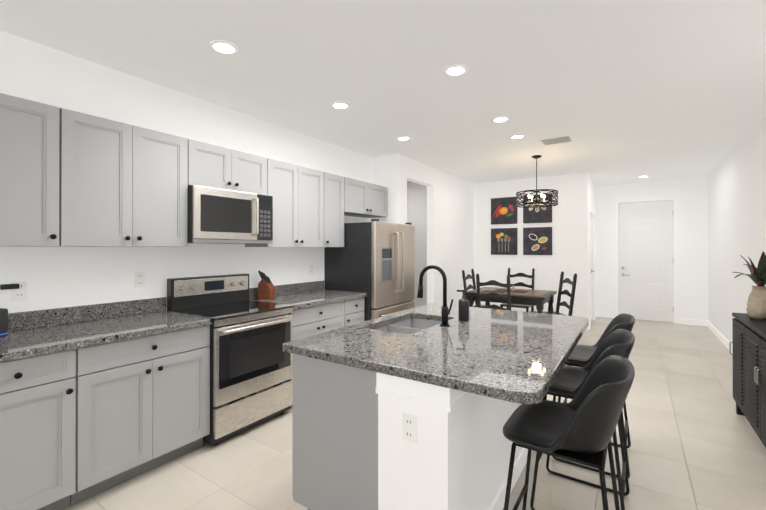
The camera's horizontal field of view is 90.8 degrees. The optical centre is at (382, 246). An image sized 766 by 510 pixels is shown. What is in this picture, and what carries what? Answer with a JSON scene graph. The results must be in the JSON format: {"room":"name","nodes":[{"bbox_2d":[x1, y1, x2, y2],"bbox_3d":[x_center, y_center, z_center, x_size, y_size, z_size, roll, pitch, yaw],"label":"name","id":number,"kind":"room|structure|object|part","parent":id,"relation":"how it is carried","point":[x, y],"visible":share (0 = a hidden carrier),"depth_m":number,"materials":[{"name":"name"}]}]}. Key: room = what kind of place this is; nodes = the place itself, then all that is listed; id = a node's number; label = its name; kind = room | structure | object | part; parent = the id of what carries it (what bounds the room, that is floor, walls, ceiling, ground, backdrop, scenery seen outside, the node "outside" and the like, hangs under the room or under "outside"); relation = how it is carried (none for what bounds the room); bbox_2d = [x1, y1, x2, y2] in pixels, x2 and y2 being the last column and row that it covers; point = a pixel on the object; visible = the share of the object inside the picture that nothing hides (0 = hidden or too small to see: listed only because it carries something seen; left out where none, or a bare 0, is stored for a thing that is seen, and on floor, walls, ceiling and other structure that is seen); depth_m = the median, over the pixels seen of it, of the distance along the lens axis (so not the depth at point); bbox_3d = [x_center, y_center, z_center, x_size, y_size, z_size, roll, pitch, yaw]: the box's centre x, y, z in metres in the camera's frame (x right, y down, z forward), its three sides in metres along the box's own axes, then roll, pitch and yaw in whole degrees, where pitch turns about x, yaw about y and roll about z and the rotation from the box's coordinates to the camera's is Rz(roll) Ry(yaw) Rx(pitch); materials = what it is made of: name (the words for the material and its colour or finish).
{"room":"dining room and kitchen","nodes":[
{"label":"dining room and kitchen","id":0,"kind":"room"},
{"bbox_2d":[0,31,371,312],"bbox_3d":[-2.041,0.074,2.616,0.120,2.680,6.600,0,0,34],"label":"wall","id":1,"kind":"structure","parent":0,"point":[58,277],"depth_m":2.82,"materials":[{"name":"white paint"}]},
{"bbox_2d":[0,284,18,289],"bbox_3d":[-2.207,0.234,2.224,0.035,0.031,0.080,0,0,25],"label":"plug","id":2,"kind":"object","parent":1,"relation":"attached to","point":[8,286],"visible":0.98,"depth_m":2.21,"materials":[{"name":"black plastic"}]},
{"bbox_2d":[11,281,26,300],"bbox_3d":[-2.190,0.263,2.276,0.008,0.115,0.070,0,0,34],"label":"electrical outlet","id":3,"kind":"object","parent":1,"relation":"attached to","point":[20,293],"visible":0.85,"depth_m":2.28,"materials":[{"name":"white plastic"}]},
{"bbox_2d":[0,93,79,246],"bbox_3d":[-2.152,-0.405,2.044,0.327,0.805,0.676,0,0,34],"label":"upper cabinet","id":4,"kind":"object","parent":1,"relation":"attached to","point":[40,142],"depth_m":2.11,"materials":[{"name":"grey wood"}]},
{"bbox_2d":[76,113,191,246],"bbox_3d":[-1.808,-0.403,2.557,0.327,0.805,0.811,0,0,34],"label":"upper cabinet","id":5,"kind":"object","parent":1,"relation":"attached to","point":[132,182],"depth_m":2.48,"materials":[{"name":"grey wood"}]},
{"bbox_2d":[135,272,144,287],"bbox_3d":[-1.821,0.245,2.828,0.008,0.115,0.070,0,0,34],"label":"electrical outlet","id":6,"kind":"object","parent":1,"relation":"attached to","point":[139,279],"visible":1,"depth_m":2.83,"materials":[{"name":"white plastic"}]},
{"bbox_2d":[8,281,323,332],"bbox_3d":[-1.681,0.449,3.020,0.020,0.106,3.515,0,0,34],"label":"backsplash","id":7,"kind":"structure","parent":1,"relation":"attached to","point":[28,319],"depth_m":2.59,"materials":[{"name":"grey stone"}]},
{"bbox_2d":[192,140,267,194],"bbox_3d":[-1.380,-0.631,3.198,0.327,0.345,0.726,0,0,34],"label":"upper cabinet","id":8,"kind":"object","parent":1,"relation":"attached to","point":[213,166],"depth_m":3.08,"materials":[{"name":"grey wood"}]},
{"bbox_2d":[188,185,272,243],"bbox_3d":[-1.327,-0.240,3.161,0.448,0.423,0.722,0,0,34],"label":"microwave","id":9,"kind":"object","parent":8,"relation":"attached to","point":[219,216],"visible":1,"depth_m":3.00,"materials":[{"name":"silver metal"}]},
{"bbox_2d":[245,158,331,246],"bbox_3d":[-0.953,-0.399,3.835,0.327,0.805,0.805,0,0,34],"label":"upper cabinet","id":10,"kind":"object","parent":1,"relation":"attached to","point":[302,196],"depth_m":3.73,"materials":[{"name":"grey wood"}]},
{"bbox_2d":[309,264,313,274],"bbox_3d":[-0.820,0.260,4.324,0.008,0.115,0.070,0,0,34],"label":"electrical outlet","id":11,"kind":"object","parent":1,"relation":"attached to","point":[311,269],"visible":1,"depth_m":4.32,"materials":[{"name":"white plastic"}]},
{"bbox_2d":[332,174,347,246],"bbox_3d":[-0.688,-0.398,4.232,0.327,0.805,0.401,0,0,34],"label":"upper cabinet","id":12,"kind":"object","parent":1,"relation":"attached to","point":[339,183],"depth_m":4.24,"materials":[{"name":"grey wood"}]},
{"bbox_2d":[348,178,387,217],"bbox_3d":[-0.323,-0.598,4.777,0.327,0.400,0.900,0,0,34],"label":"upper cabinet","id":13,"kind":"object","parent":1,"relation":"attached to","point":[366,200],"depth_m":4.68,"materials":[{"name":"grey wood"}]},
{"bbox_2d":[372,155,389,221],"bbox_3d":[-0.048,0.084,5.325,0.420,2.680,0.120,0,0,34],"label":"wall","id":14,"kind":"structure","parent":0,"point":[381,176],"depth_m":5.23,"materials":[{"name":"white paint"}]},
{"bbox_2d":[0,0,765,185],"bbox_3d":[0.577,-1.312,3.665,5.670,0.100,11.450,0,0,34],"label":"ceiling","id":15,"kind":"structure","parent":0,"point":[623,91],"depth_m":2.70,"materials":[{"name":"white paint"}]},
{"bbox_2d":[209,40,238,54],"bbox_3d":[-1.010,-1.262,2.399,0.176,0.008,0.176,0,0,34],"label":"recessed light","id":16,"kind":"object","parent":15,"relation":"in","point":[222,47],"visible":1,"depth_m":2.39,"materials":[{"name":"white"}]},
{"bbox_2d":[330,102,349,109],"bbox_3d":[-0.381,-1.259,3.374,0.176,0.008,0.176,0,0,34],"label":"recessed light","id":17,"kind":"object","parent":15,"relation":"in","point":[340,105],"visible":1,"depth_m":3.37,"materials":[{"name":"white plastic"}]},
{"bbox_2d":[396,136,410,140],"bbox_3d":[0.239,-1.255,4.391,0.176,0.008,0.176,0,0,34],"label":"recessed light","id":18,"kind":"object","parent":15,"relation":"in","point":[403,138],"visible":1,"depth_m":4.38,"materials":[{"name":"white"}]},
{"bbox_2d":[443,65,467,76],"bbox_3d":[0.522,-1.261,2.710,0.176,0.008,0.176,0,0,34],"label":"recessed light","id":19,"kind":"object","parent":15,"relation":"in","point":[455,70],"visible":1,"depth_m":2.70,"materials":[{"name":"white"}]},
{"bbox_2d":[491,116,509,122],"bbox_3d":[1.161,-1.258,3.738,0.176,0.008,0.176,0,0,34],"label":"recessed light","id":20,"kind":"object","parent":15,"relation":"in","point":[500,119],"visible":1,"depth_m":3.73,"materials":[{"name":"white plastic"}]},
{"bbox_2d":[509,134,525,138],"bbox_3d":[1.537,-1.256,4.317,0.176,0.008,0.176,0,0,34],"label":"recessed light","id":21,"kind":"object","parent":15,"relation":"in","point":[518,136],"visible":1,"depth_m":4.30,"materials":[{"name":"white"}]},
{"bbox_2d":[516,155,557,207],"bbox_3d":[2.132,-0.906,5.241,0.544,0.702,0.544,0,0,34],"label":"pendant chandelier","id":22,"kind":"object","parent":15,"relation":"hanging from","point":[532,204],"visible":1,"depth_m":5.20,"materials":[{"name":"black metal"}]},
{"bbox_2d":[541,136,570,144],"bbox_3d":[2.047,-1.251,4.468,0.300,0.016,0.220,0,0,34],"label":"ceiling vent","id":23,"kind":"object","parent":15,"relation":"in","point":[556,140],"visible":0.98,"depth_m":4.43,"materials":[{"name":"grey metal"}]},
{"bbox_2d":[64,317,765,509],"bbox_3d":[0.577,1.468,3.656,5.670,0.100,11.450,0,0,34],"label":"floor","id":24,"kind":"structure","parent":0,"point":[696,443],"depth_m":2.49,"materials":[{"name":"tile"}]},
{"bbox_2d":[0,345,95,509],"bbox_3d":[-2.014,0.975,1.983,0.614,0.875,0.596,0,0,34],"label":"base cabinet","id":25,"kind":"object","parent":24,"relation":"on","point":[95,399],"depth_m":1.92,"materials":[{"name":"grey wood"}]},
{"bbox_2d":[96,325,209,494],"bbox_3d":[-1.690,0.977,2.467,0.614,0.875,0.821,0,0,34],"label":"base cabinet","id":26,"kind":"object","parent":24,"relation":"on","point":[153,393],"depth_m":2.31,"materials":[{"name":"grey wood"}]},
{"bbox_2d":[0,309,211,364],"bbox_3d":[-1.925,0.518,2.094,0.644,0.039,1.705,0,0,34],"label":"countertop","id":27,"kind":"structure","parent":26,"relation":"on","point":[19,344],"depth_m":2.22,"materials":[{"name":"grey stone"}]},
{"bbox_2d":[0,308,7,336],"bbox_3d":[-2.156,0.424,2.102,0.101,0.148,0.101,0,0,34],"label":"smart speaker","id":28,"kind":"object","parent":27,"relation":"on","point":[3,321],"visible":1,"depth_m":2.10},
{"bbox_2d":[167,273,293,445],"bbox_3d":[-1.214,0.834,3.082,0.714,1.165,0.722,0,0,34],"label":"range","id":29,"kind":"object","parent":24,"relation":"on","point":[251,372],"visible":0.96,"depth_m":2.93,"materials":[{"name":"silver metal"}]},
{"bbox_2d":[291,301,351,405],"bbox_3d":[-0.833,0.981,3.748,0.614,0.875,0.800,0,0,34],"label":"base cabinet","id":30,"kind":"object","parent":24,"relation":"on","point":[318,319],"depth_m":3.56,"materials":[{"name":"grey wood"}]},
{"bbox_2d":[252,289,366,308],"bbox_3d":[-0.745,0.524,3.858,0.644,0.039,1.080,0,0,34],"label":"countertop","id":31,"kind":"structure","parent":30,"relation":"on","point":[318,296],"depth_m":3.76,"materials":[{"name":"grey stone"}]},
{"bbox_2d":[258,270,274,299],"bbox_3d":[-1.124,0.365,3.640,0.135,0.276,0.100,0,0,14],"label":"knife block","id":32,"kind":"object","parent":31,"relation":"on","point":[266,289],"visible":1,"depth_m":3.60,"materials":[{"name":"brown wood"}]},
{"bbox_2d":[352,297,363,323],"bbox_3d":[-0.570,0.982,4.142,0.614,0.875,0.401,0,0,34],"label":"base cabinet","id":33,"kind":"object","parent":24,"relation":"on","point":[358,305],"depth_m":4.05,"materials":[{"name":"grey wood"}]},
{"bbox_2d":[324,219,414,320],"bbox_3d":[-0.119,0.559,4.636,0.812,1.725,0.876,0,0,34],"label":"refrigerator","id":34,"kind":"object","parent":24,"relation":"on","point":[374,259],"visible":0.65,"depth_m":4.30,"materials":[{"name":"silver metal"}]},
{"bbox_2d":[292,353,527,509],"bbox_3d":[0.348,0.976,2.388,0.900,0.875,1.664,0,0,34],"label":"kitchen island","id":35,"kind":"object","parent":24,"relation":"on","point":[349,451],"depth_m":1.71,"materials":[{"name":"grey paint"}]},
{"bbox_2d":[402,412,416,443],"bbox_3d":[0.109,0.751,1.566,0.070,0.115,0.008,0,0,34],"label":"outlet","id":36,"kind":"object","parent":35,"relation":"attached to","point":[409,427],"visible":1,"depth_m":1.56,"materials":[{"name":"white plastic"}]},
{"bbox_2d":[282,305,588,404],"bbox_3d":[0.470,0.519,2.312,1.250,0.039,1.710,0,0,34],"label":"island countertop","id":37,"kind":"structure","parent":35,"relation":"on","point":[516,357],"depth_m":1.83,"materials":[{"name":"grey stone"}]},
{"bbox_2d":[374,317,437,332],"bbox_3d":[0.188,0.636,2.506,0.395,0.217,0.680,0,0,34],"label":"sink","id":38,"kind":"object","parent":37,"relation":"in","point":[408,324],"depth_m":2.77,"materials":[{"name":"grey metal"}]},
{"bbox_2d":[417,265,453,324],"bbox_3d":[0.338,0.309,2.461,0.229,0.382,0.114,0,0,34],"label":"faucet","id":39,"kind":"object","parent":37,"relation":"on","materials":[{"name":"black metal"}]},
{"bbox_2d":[458,290,469,320],"bbox_3d":[0.544,0.396,2.570,0.086,0.209,0.071,0,0,34],"label":"soap dispenser","id":40,"kind":"object","parent":37,"relation":"on","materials":[{"name":"black plastic"}]},
{"bbox_2d":[462,269,500,306],"bbox_3d":[1.577,0.896,6.039,0.496,1.060,0.454,0,0,34],"label":"dining chair","id":41,"kind":"object","parent":24,"relation":"on","point":[470,286],"visible":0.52,"depth_m":6.14,"materials":[{"name":"black wood"}]},
{"bbox_2d":[476,274,510,309],"bbox_3d":[1.584,0.893,5.207,0.454,1.060,0.496,0,0,34],"label":"dining chair","id":42,"kind":"object","parent":24,"relation":"on","point":[493,294],"visible":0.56,"depth_m":5.04,"materials":[{"name":"black wood"}]},
{"bbox_2d":[465,286,556,312],"bbox_3d":[1.927,1.005,5.684,1.120,0.840,0.920,0,0,34],"label":"dining table","id":43,"kind":"object","parent":24,"relation":"on","point":[538,299],"visible":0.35,"depth_m":5.46,"materials":[{"name":"black wood"}]},
{"bbox_2d":[500,268,534,311],"bbox_3d":[2.277,0.897,6.387,0.454,1.060,0.496,0,0,34],"label":"dining chair","id":44,"kind":"object","parent":24,"relation":"on","point":[532,276],"visible":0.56,"depth_m":6.45,"materials":[{"name":"black wood"}]},
{"bbox_2d":[530,271,576,315],"bbox_3d":[2.414,0.894,5.383,0.496,1.060,0.454,0,0,2],"label":"dining chair","id":45,"kind":"object","parent":24,"relation":"on","point":[568,293],"visible":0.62,"depth_m":5.37,"materials":[{"name":"black wood"}]},
{"bbox_2d":[503,355,634,509],"bbox_3d":[0.747,0.936,1.541,0.467,0.949,0.477,0,0,34],"label":"bar stool","id":46,"kind":"object","parent":24,"relation":"on","point":[580,427],"visible":1,"depth_m":1.42,"materials":[{"name":"black leather"}]},
{"bbox_3d":[0.752,0.613,1.539,0.471,0.316,0.480,0,0,34],"label":"seat","id":47,"kind":"part","parent":46,"relation":"part of","materials":[{"name":"black leather"}]},
{"bbox_2d":[530,329,634,509],"bbox_3d":[1.098,0.938,2.064,0.467,0.949,0.477,0,0,34],"label":"bar stool","id":48,"kind":"object","parent":24,"relation":"on","point":[569,381],"visible":0.42,"depth_m":2.03,"materials":[{"name":"black leather"}]},
{"bbox_3d":[1.103,0.614,2.062,0.471,0.316,0.480,0,0,34],"label":"seat","id":49,"kind":"part","parent":48,"relation":"part of","materials":[{"name":"black leather"}]},
{"bbox_2d":[552,313,634,478],"bbox_3d":[1.437,0.940,2.571,0.467,0.949,0.477,0,0,34],"label":"bar stool","id":50,"kind":"object","parent":24,"relation":"on","point":[581,355],"visible":0.48,"depth_m":2.50,"materials":[{"name":"black leather"}]},
{"bbox_3d":[1.442,0.616,2.569,0.471,0.316,0.480,0,0,34],"label":"seat","id":51,"kind":"part","parent":50,"relation":"part of","materials":[{"name":"black leather"}]},
{"bbox_2d":[729,313,765,447],"bbox_3d":[2.787,0.990,2.600,0.408,0.850,1.350,0,0,34],"label":"console","id":52,"kind":"object","parent":24,"relation":"on","point":[749,364],"visible":1,"depth_m":2.74,"materials":[{"name":"black wood"}]},
{"bbox_2d":[732,251,765,319],"bbox_3d":[3.085,0.298,3.065,0.416,0.536,0.473,0,0,34],"label":"vase","id":53,"kind":"object","parent":52,"relation":"on","point":[756,306],"visible":1,"depth_m":3.01,"materials":[{"name":"beige ceramic"}]},
{"bbox_2d":[407,181,426,306],"bbox_3d":[0.632,0.090,7.132,1.300,2.680,0.120,0,0,34],"label":"wall","id":54,"kind":"structure","parent":0,"point":[417,205],"depth_m":7.02,"materials":[{"name":"grey paint"}]},
{"bbox_2d":[390,154,473,305],"bbox_3d":[0.950,0.087,6.330,0.120,2.680,2.900,0,0,34],"label":"wall","id":55,"kind":"structure","parent":0,"point":[450,221],"depth_m":6.28,"materials":[{"name":"white paint"}]},
{"bbox_2d":[474,173,587,330],"bbox_3d":[2.616,0.089,7.031,2.110,2.680,0.120,0,0,34],"label":"wall","id":56,"kind":"structure","parent":0,"point":[568,224],"depth_m":6.74,"materials":[{"name":"white paint"}]},
{"bbox_2d":[491,197,516,224],"bbox_3d":[2.292,-0.680,7.160,0.490,0.500,0.030,0,0,34],"label":"art","id":57,"kind":"object","parent":56,"relation":"attached to","point":[503,210],"visible":0.86,"depth_m":7.14},
{"bbox_2d":[491,228,516,254],"bbox_3d":[2.292,-0.100,7.158,0.490,0.500,0.030,0,0,34],"label":"art","id":58,"kind":"object","parent":56,"relation":"attached to","point":[503,241],"visible":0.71,"depth_m":7.14},
{"bbox_2d":[523,194,551,222],"bbox_3d":[2.790,-0.681,6.826,0.490,0.500,0.030,0,0,34],"label":"art","id":59,"kind":"object","parent":56,"relation":"attached to","point":[538,215],"visible":0.79,"depth_m":6.80},
{"bbox_2d":[523,227,551,254],"bbox_3d":[2.790,-0.102,6.824,0.490,0.500,0.030,0,0,34],"label":"art","id":60,"kind":"object","parent":56,"relation":"attached to","point":[537,240],"visible":0.86,"depth_m":6.81},
{"bbox_2d":[588,175,595,319],"bbox_3d":[3.902,0.090,7.163,0.120,2.680,1.530,0,0,34],"label":"wall","id":61,"kind":"structure","parent":0,"point":[591,195],"depth_m":7.38,"materials":[{"name":"white paint"}]},
{"bbox_2d":[589,207,594,327],"bbox_3d":[3.894,0.369,7.029,0.016,2.120,0.960,0,0,34],"label":"door frame","id":62,"kind":"structure","parent":61,"relation":"attached to","point":[592,211],"depth_m":6.67,"materials":[{"name":"white wood"}]},
{"bbox_2d":[591,270,594,319],"bbox_3d":[3.863,0.404,7.049,0.102,2.038,0.814,0,0,34],"label":"door","id":63,"kind":"structure","parent":61,"relation":"in","point":[591,293],"depth_m":7.38,"materials":[{"name":"white wood"}]},
{"bbox_2d":[618,219,618,254],"bbox_3d":[5.175,0.091,7.466,1.080,2.680,0.050,0,0,34],"label":"door frame","id":64,"kind":"structure","parent":0,"point":[618,236],"depth_m":7.68,"materials":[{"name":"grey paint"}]},
{"bbox_2d":[596,177,707,322],"bbox_3d":[5.092,0.090,7.360,1.880,2.680,0.120,0,0,34],"label":"wall","id":65,"kind":"structure","parent":0,"point":[692,194],"depth_m":7.00,"materials":[{"name":"white paint"}]},
{"bbox_2d":[597,312,613,317],"bbox_3d":[4.515,1.381,7.661,0.300,0.100,0.014,0,0,34],"label":"baseboard","id":66,"kind":"structure","parent":65,"relation":"attached to","point":[599,314],"depth_m":7.66,"materials":[{"name":"white wood"}]},
{"bbox_2d":[618,200,673,322],"bbox_3d":[5.082,0.275,7.324,0.874,2.298,0.104,0,0,34],"label":"entry door","id":67,"kind":"structure","parent":65,"relation":"in","point":[645,260],"depth_m":7.32,"materials":[{"name":"white wood"}]},
{"bbox_2d":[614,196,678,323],"bbox_3d":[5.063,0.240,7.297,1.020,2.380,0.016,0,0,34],"label":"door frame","id":68,"kind":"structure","parent":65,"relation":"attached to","point":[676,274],"depth_m":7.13,"materials":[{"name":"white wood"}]},
{"bbox_2d":[679,318,706,325],"bbox_3d":[5.649,1.379,6.902,0.390,0.100,0.014,0,0,34],"label":"baseboard","id":69,"kind":"structure","parent":65,"relation":"attached to","point":[681,321],"depth_m":6.89,"materials":[{"name":"white wood"}]},
{"bbox_2d":[708,120,765,343],"bbox_3d":[2.823,0.073,2.170,0.120,2.680,11.270,0,0,34],"label":"wall","id":70,"kind":"structure","parent":0,"point":[736,203],"depth_m":4.92,"materials":[{"name":"white paint"}]},
{"bbox_2d":[707,321,732,353],"bbox_3d":[2.734,1.363,2.153,0.014,0.100,11.150,0,0,34],"label":"baseboard","id":71,"kind":"structure","parent":70,"relation":"attached to","point":[718,334],"depth_m":5.80,"materials":[{"name":"white wood"}]}
]}

